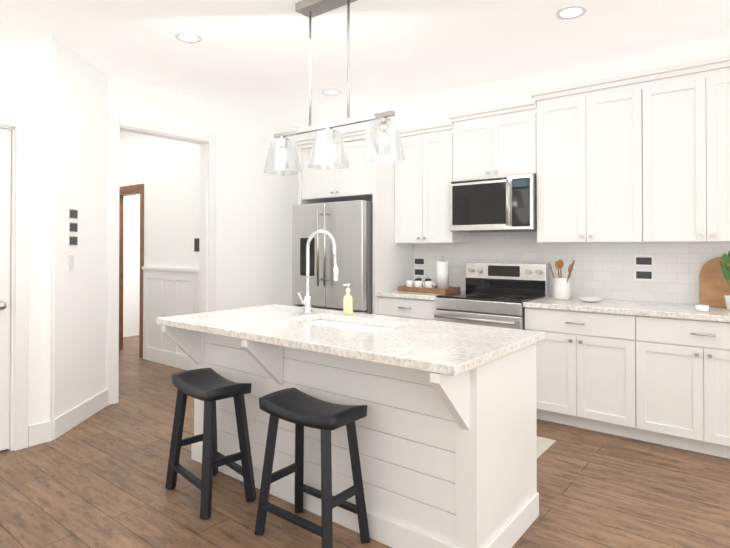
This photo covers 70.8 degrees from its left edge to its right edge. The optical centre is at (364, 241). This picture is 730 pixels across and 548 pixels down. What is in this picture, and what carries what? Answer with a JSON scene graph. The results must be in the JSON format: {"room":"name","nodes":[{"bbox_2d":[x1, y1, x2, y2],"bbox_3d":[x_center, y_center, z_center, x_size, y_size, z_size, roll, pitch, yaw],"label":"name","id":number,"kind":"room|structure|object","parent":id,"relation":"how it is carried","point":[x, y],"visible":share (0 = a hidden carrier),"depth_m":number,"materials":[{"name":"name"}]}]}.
{"room":"kitchen","nodes":[
{"label":"kitchen","id":0,"kind":"room"},
{"bbox_2d":[0,22,55,450],"bbox_3d":[-3.591,-0.041,1.864,0.120,2.800,4.470,0,-1,38],"label":"wall","id":1,"kind":"structure","parent":0,"point":[24,72],"depth_m":3.49,"materials":[{"name":"white paint"}]},
{"bbox_2d":[0,128,10,450],"bbox_3d":[-2.571,0.307,3.071,0.110,2.103,0.785,0,-1,38],"label":"door","id":2,"kind":"structure","parent":1,"relation":"in","point":[5,189],"depth_m":3.37,"materials":[{"name":"white wood"}]},
{"bbox_2d":[0,112,29,450],"bbox_3d":[-2.606,0.266,3.099,0.140,2.210,0.975,0,-1,38],"label":"door frame","id":3,"kind":"structure","parent":1,"relation":"attached to","point":[19,258],"depth_m":3.40,"materials":[{"name":"white wood"}]},
{"bbox_2d":[46,36,108,441],"bbox_3d":[-2.238,-0.021,3.969,0.120,2.800,0.849,0,-1,-1],"label":"wall","id":4,"kind":"structure","parent":0,"point":[81,186],"depth_m":3.88,"materials":[{"name":"white paint"}]},
{"bbox_2d":[28,389,107,446],"bbox_3d":[-2.217,1.308,3.897,0.515,0.145,0.765,0,-1,38],"label":"baseboard","id":5,"kind":"structure","parent":4,"relation":"attached to","point":[62,424],"depth_m":3.62,"materials":[{"name":"white wood"}]},
{"bbox_2d":[68,208,77,270],"bbox_3d":[-2.171,-0.019,3.806,0.012,0.461,0.124,0,-1,-1],"label":"light switch","id":6,"kind":"object","parent":4,"relation":"attached to","point":[72,227],"visible":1,"depth_m":3.80,"materials":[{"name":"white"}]},
{"bbox_2d":[123,194,139,336],"bbox_3d":[-3.528,0.013,7.755,0.100,2.800,1.170,0,-1,38],"label":"wall","id":7,"kind":"structure","parent":0,"point":[131,281],"depth_m":7.69,"materials":[{"name":"white paint"}]},
{"bbox_2d":[120,131,199,268],"bbox_3d":[-2.913,0.001,6.449,3.481,2.800,0.120,0,-1,38],"label":"wall","id":8,"kind":"structure","parent":0,"point":[165,172],"depth_m":5.88,"materials":[{"name":"white paint"}]},
{"bbox_2d":[119,184,143,358],"bbox_3d":[-2.952,0.351,6.466,0.835,2.100,0.133,0,-1,38],"label":"door frame","id":9,"kind":"structure","parent":8,"relation":"attached to","point":[131,189],"depth_m":6.41,"materials":[{"name":"brown wood"}]},
{"bbox_2d":[142,266,198,369],"bbox_3d":[-2.123,0.842,5.720,1.345,1.105,0.040,0,-1,38],"label":"wainscoting","id":10,"kind":"structure","parent":8,"relation":"attached to","point":[167,292],"depth_m":5.84,"materials":[{"name":"white wood"}]},
{"bbox_2d":[194,238,198,251],"bbox_3d":[-1.779,0.032,5.473,0.130,0.140,0.012,0,-1,38],"label":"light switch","id":11,"kind":"object","parent":8,"relation":"attached to","point":[196,244],"visible":0.58,"depth_m":5.48,"materials":[{"name":"grey plastic"}]},
{"bbox_2d":[109,76,308,310],"bbox_3d":[-1.489,-0.009,5.349,0.120,2.800,2.450,0,-1,38],"label":"wall","id":12,"kind":"structure","parent":0,"point":[254,203],"depth_m":5.48,"materials":[{"name":"white paint"}]},
{"bbox_2d":[107,113,215,404],"bbox_3d":[-1.903,0.146,4.821,0.160,2.480,1.080,0,-1,38],"label":"trim","id":13,"kind":"structure","parent":12,"relation":"attached to","point":[117,123],"depth_m":4.61,"materials":[{"name":"white wood"}]},
{"bbox_2d":[0,335,729,547],"bbox_3d":[-1.510,1.388,2.218,10.900,0.050,7.620,0,-1,38],"label":"floor","id":14,"kind":"structure","parent":0,"point":[97,480],"depth_m":2.79,"materials":[{"name":"brown wood"}]},
{"bbox_2d":[165,368,255,518],"bbox_3d":[-0.840,1.050,2.782,0.311,0.631,0.486,0,-1,-43],"label":"stool","id":15,"kind":"object","parent":14,"relation":"on","point":[209,387],"visible":1,"depth_m":2.70,"materials":[{"name":"black wood"}]},
{"bbox_2d":[254,388,369,547],"bbox_3d":[-0.246,1.047,2.373,0.486,0.631,0.312,0,-1,38],"label":"stool","id":16,"kind":"object","parent":14,"relation":"on","point":[299,409],"visible":1,"depth_m":2.32,"materials":[{"name":"black wood"}]},
{"bbox_2d":[292,200,371,313],"bbox_3d":[-0.175,0.503,5.300,0.940,1.775,0.837,0,-1,38],"label":"refrigerator","id":17,"kind":"object","parent":14,"relation":"on","point":[347,225],"visible":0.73,"depth_m":4.95,"materials":[{"name":"silver metal"}]},
{"bbox_2d":[158,324,541,547],"bbox_3d":[-0.179,0.931,2.824,1.968,0.875,0.930,0,-1,38],"label":"kitchen island","id":18,"kind":"object","parent":14,"relation":"on","point":[446,429],"depth_m":2.34,"materials":[{"name":"white wood"}]},
{"bbox_2d":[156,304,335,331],"bbox_3d":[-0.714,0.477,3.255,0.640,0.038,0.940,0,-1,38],"label":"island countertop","id":19,"kind":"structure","parent":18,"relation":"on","point":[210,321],"depth_m":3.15,"materials":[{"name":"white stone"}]},
{"bbox_2d":[298,230,338,312],"bbox_3d":[-0.305,0.189,3.231,0.267,0.536,0.142,0,-1,38],"label":"faucet","id":20,"kind":"object","parent":19,"relation":"on","point":[307,301],"visible":1,"depth_m":3.29,"materials":[{"name":"silver metal"}]},
{"bbox_2d":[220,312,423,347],"bbox_3d":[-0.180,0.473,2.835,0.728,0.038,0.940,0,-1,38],"label":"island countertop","id":21,"kind":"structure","parent":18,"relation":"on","point":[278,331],"depth_m":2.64,"materials":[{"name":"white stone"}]},
{"bbox_2d":[343,284,352,314],"bbox_3d":[-0.111,0.360,3.231,0.062,0.194,0.076,0,-1,38],"label":"soap bottle","id":22,"kind":"object","parent":21,"relation":"on","point":[347,304],"visible":1,"depth_m":3.21,"materials":[{"name":"yellow plastic"}]},
{"bbox_2d":[296,316,399,331],"bbox_3d":[-0.115,0.587,2.916,0.740,0.212,0.390,0,-1,38],"label":"sink","id":23,"kind":"object","parent":21,"relation":"in","point":[363,325],"depth_m":3.07,"materials":[{"name":"white ceramic"}]},
{"bbox_2d":[320,320,543,375],"bbox_3d":[0.359,0.470,2.412,0.650,0.038,0.940,0,-1,38],"label":"island countertop","id":24,"kind":"structure","parent":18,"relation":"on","point":[457,349],"depth_m":2.25,"materials":[{"name":"white stone"}]},
{"bbox_2d":[294,126,412,314],"bbox_3d":[-0.131,0.152,5.391,1.063,2.479,0.696,0,-1,38],"label":"cabinet","id":25,"kind":"object","parent":14,"relation":"on","point":[392,260],"visible":0.42,"depth_m":5.04,"materials":[{"name":"white wood"}]},
{"bbox_2d":[378,298,436,320],"bbox_3d":[0.565,0.949,4.889,0.641,0.875,0.616,0,-1,38],"label":"base cabinet","id":26,"kind":"object","parent":14,"relation":"on","point":[413,308],"depth_m":4.64,"materials":[{"name":"white wood"}]},
{"bbox_2d":[377,290,463,301],"bbox_3d":[0.556,0.492,4.881,0.641,0.038,0.637,0,-1,38],"label":"countertop","id":27,"kind":"structure","parent":26,"relation":"on","point":[425,297],"depth_m":4.69,"materials":[{"name":"white stone"}]},
{"bbox_2d":[398,255,460,293],"bbox_3d":[0.611,0.300,4.911,0.520,0.344,0.300,0,-1,38],"label":"tray","id":28,"kind":"object","parent":27,"relation":"on","point":[429,286],"visible":1,"depth_m":4.83,"materials":[{"name":"brown wood"}]},
{"bbox_2d":[434,262,548,329],"bbox_3d":[1.077,0.785,4.399,0.760,1.195,0.703,0,-1,38],"label":"range","id":29,"kind":"object","parent":14,"relation":"on","point":[495,294],"visible":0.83,"depth_m":4.40,"materials":[{"name":"silver metal"}]},
{"bbox_2d":[537,436,555,458],"bbox_3d":[0.659,1.371,3.675,1.210,0.008,0.590,0,-1,38],"label":"mat","id":30,"kind":"object","parent":14,"relation":"on","point":[544,445],"visible":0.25,"depth_m":3.46,"materials":[{"name":"beige fabric"}]},
{"bbox_2d":[523,306,648,441],"bbox_3d":[1.752,0.941,3.956,0.838,0.875,0.616,0,-1,38],"label":"base cabinet","id":31,"kind":"object","parent":14,"relation":"on","point":[592,370],"depth_m":3.67,"materials":[{"name":"white wood"}]},
{"bbox_2d":[523,296,729,321],"bbox_3d":[2.336,0.479,3.482,2.348,0.038,0.637,0,-1,38],"label":"countertop","id":32,"kind":"structure","parent":31,"relation":"on","point":[605,306],"depth_m":3.61,"materials":[{"name":"white stone"}]},
{"bbox_2d":[548,259,574,299],"bbox_3d":[1.594,0.302,4.155,0.202,0.327,0.199,0,-1,38],"label":"utensil crock","id":33,"kind":"object","parent":32,"relation":"on","point":[562,288],"visible":1,"depth_m":4.11,"materials":[{"name":"white ceramic"}]},
{"bbox_2d":[578,296,603,301],"bbox_3d":[1.748,0.448,3.978,0.190,0.032,0.190,0,-1,38],"label":"dish","id":34,"kind":"object","parent":32,"relation":"on","point":[589,299],"visible":1,"depth_m":3.94,"materials":[{"name":"white ceramic"}]},
{"bbox_2d":[695,305,708,311],"bbox_3d":[2.225,0.438,3.387,0.080,0.040,0.080,0,-1,38],"label":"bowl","id":35,"kind":"object","parent":32,"relation":"on","point":[701,308],"visible":1,"depth_m":3.36,"materials":[{"name":"white ceramic"}]},
{"bbox_2d":[699,257,729,306],"bbox_3d":[2.554,0.282,3.645,0.300,0.359,0.078,0,-1,38],"label":"cutting board","id":36,"kind":"object","parent":32,"relation":"on","point":[714,288],"visible":0.71,"depth_m":3.68,"materials":[{"name":"brown wood"}]},
{"bbox_2d":[720,251,729,310],"bbox_3d":[2.478,0.253,3.433,0.172,0.411,0.242,0,-1,38],"label":"potted plant","id":37,"kind":"object","parent":32,"relation":"on","point":[726,261],"visible":1,"depth_m":3.41,"materials":[{"name":"green plant"}]},
{"bbox_2d":[649,318,729,458],"bbox_3d":[2.338,0.937,3.496,0.900,0.875,0.616,0,-1,38],"label":"base cabinet","id":38,"kind":"object","parent":14,"relation":"on","point":[656,372],"depth_m":3.31,"materials":[{"name":"white wood"}]},
{"bbox_2d":[0,0,729,131],"bbox_3d":[-1.510,-1.477,2.244,10.900,0.080,7.620,0,-1,38],"label":"ceiling","id":39,"kind":"structure","parent":0,"point":[251,56],"depth_m":3.68,"materials":[{"name":"white paint"}]},
{"bbox_2d":[175,32,201,42],"bbox_3d":[-1.228,-1.422,3.574,0.183,0.006,0.183,0,-1,-7],"label":"recessed light","id":40,"kind":"object","parent":39,"relation":"in","point":[188,37],"depth_m":3.57,"materials":[{"name":"white"}]},
{"bbox_2d":[322,89,340,94],"bbox_3d":[-0.317,-1.411,4.830,0.183,0.006,0.183,0,-1,-7],"label":"recessed light","id":41,"kind":"object","parent":39,"relation":"in","point":[326,91],"depth_m":4.81,"materials":[{"name":"white"}]},
{"bbox_2d":[263,0,404,175],"bbox_3d":[-0.211,-0.933,2.986,0.992,0.994,0.212,0,-1,38],"label":"pendant light","id":42,"kind":"object","parent":39,"relation":"hanging from","point":[310,9],"visible":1,"depth_m":2.96,"materials":[{"name":"glass"}]},
{"bbox_2d":[556,5,586,18],"bbox_3d":[1.282,-1.426,3.191,0.183,0.006,0.183,0,-1,-7],"label":"recessed light","id":43,"kind":"object","parent":39,"relation":"in","point":[572,12],"depth_m":3.19,"materials":[{"name":"white"}]},
{"bbox_2d":[309,44,729,136],"bbox_3d":[2.175,-0.020,4.105,7.420,2.800,0.120,0,-1,38],"label":"wall","id":44,"kind":"structure","parent":0,"point":[425,115],"depth_m":4.71,"materials":[{"name":"white paint"}]},
{"bbox_2d":[394,127,469,242],"bbox_3d":[0.650,-0.510,5.009,0.644,1.043,0.340,0,-1,38],"label":"upper cabinet","id":45,"kind":"object","parent":44,"relation":"attached to","point":[422,181],"depth_m":4.86,"materials":[{"name":"white wood"}]},
{"bbox_2d":[449,107,536,180],"bbox_3d":[1.204,-0.826,4.577,0.766,0.539,0.340,0,-1,38],"label":"upper cabinet","id":46,"kind":"object","parent":44,"relation":"attached to","point":[502,143],"depth_m":4.42,"materials":[{"name":"white wood"}]},
{"bbox_2d":[450,174,536,231],"bbox_3d":[1.165,-0.323,4.522,0.758,0.457,0.456,0,-1,38],"label":"microwave","id":47,"kind":"object","parent":46,"relation":"attached to","point":[501,204],"visible":1,"depth_m":4.35,"materials":[{"name":"silver metal"}]},
{"bbox_2d":[413,231,729,304],"bbox_3d":[2.101,0.180,4.081,4.110,0.640,0.007,0,-1,38],"label":"tile backsplash","id":48,"kind":"structure","parent":44,"relation":"attached to","point":[604,270],"depth_m":4.22,"materials":[{"name":"white tile"}]},
{"bbox_2d":[414,257,424,265],"bbox_3d":[0.559,0.200,5.283,0.136,0.092,0.007,0,-1,38],"label":"outlet","id":49,"kind":"object","parent":48,"relation":"attached to","point":[418,261],"depth_m":5.28,"materials":[{"name":"white"}]},
{"bbox_2d":[414,267,424,276],"bbox_3d":[0.559,0.310,5.282,0.136,0.092,0.007,0,-1,38],"label":"outlet","id":50,"kind":"object","parent":48,"relation":"attached to","point":[420,272],"depth_m":5.28,"materials":[{"name":"white plastic"}]},
{"bbox_2d":[634,255,653,266],"bbox_3d":[2.179,0.149,4.011,0.136,0.092,0.007,0,-1,38],"label":"outlet","id":51,"kind":"object","parent":48,"relation":"attached to","point":[643,261],"depth_m":4.01,"materials":[{"name":"white"}]},
{"bbox_2d":[634,269,653,280],"bbox_3d":[2.179,0.259,4.010,0.136,0.092,0.007,0,-1,38],"label":"outlet","id":52,"kind":"object","parent":48,"relation":"attached to","point":[639,274],"depth_m":4.01,"materials":[{"name":"white plastic"}]},
{"bbox_2d":[533,79,652,242],"bbox_3d":[1.836,-0.579,4.078,0.838,1.164,0.340,0,-1,38],"label":"upper cabinet","id":53,"kind":"object","parent":44,"relation":"attached to","point":[643,156],"depth_m":3.92,"materials":[{"name":"white wood"}]},
{"bbox_2d":[653,63,729,241],"bbox_3d":[2.421,-0.583,3.619,0.899,1.164,0.340,0,-1,38],"label":"upper cabinet","id":54,"kind":"object","parent":44,"relation":"attached to","point":[691,109],"depth_m":3.54,"materials":[{"name":"white wood"}]}
]}

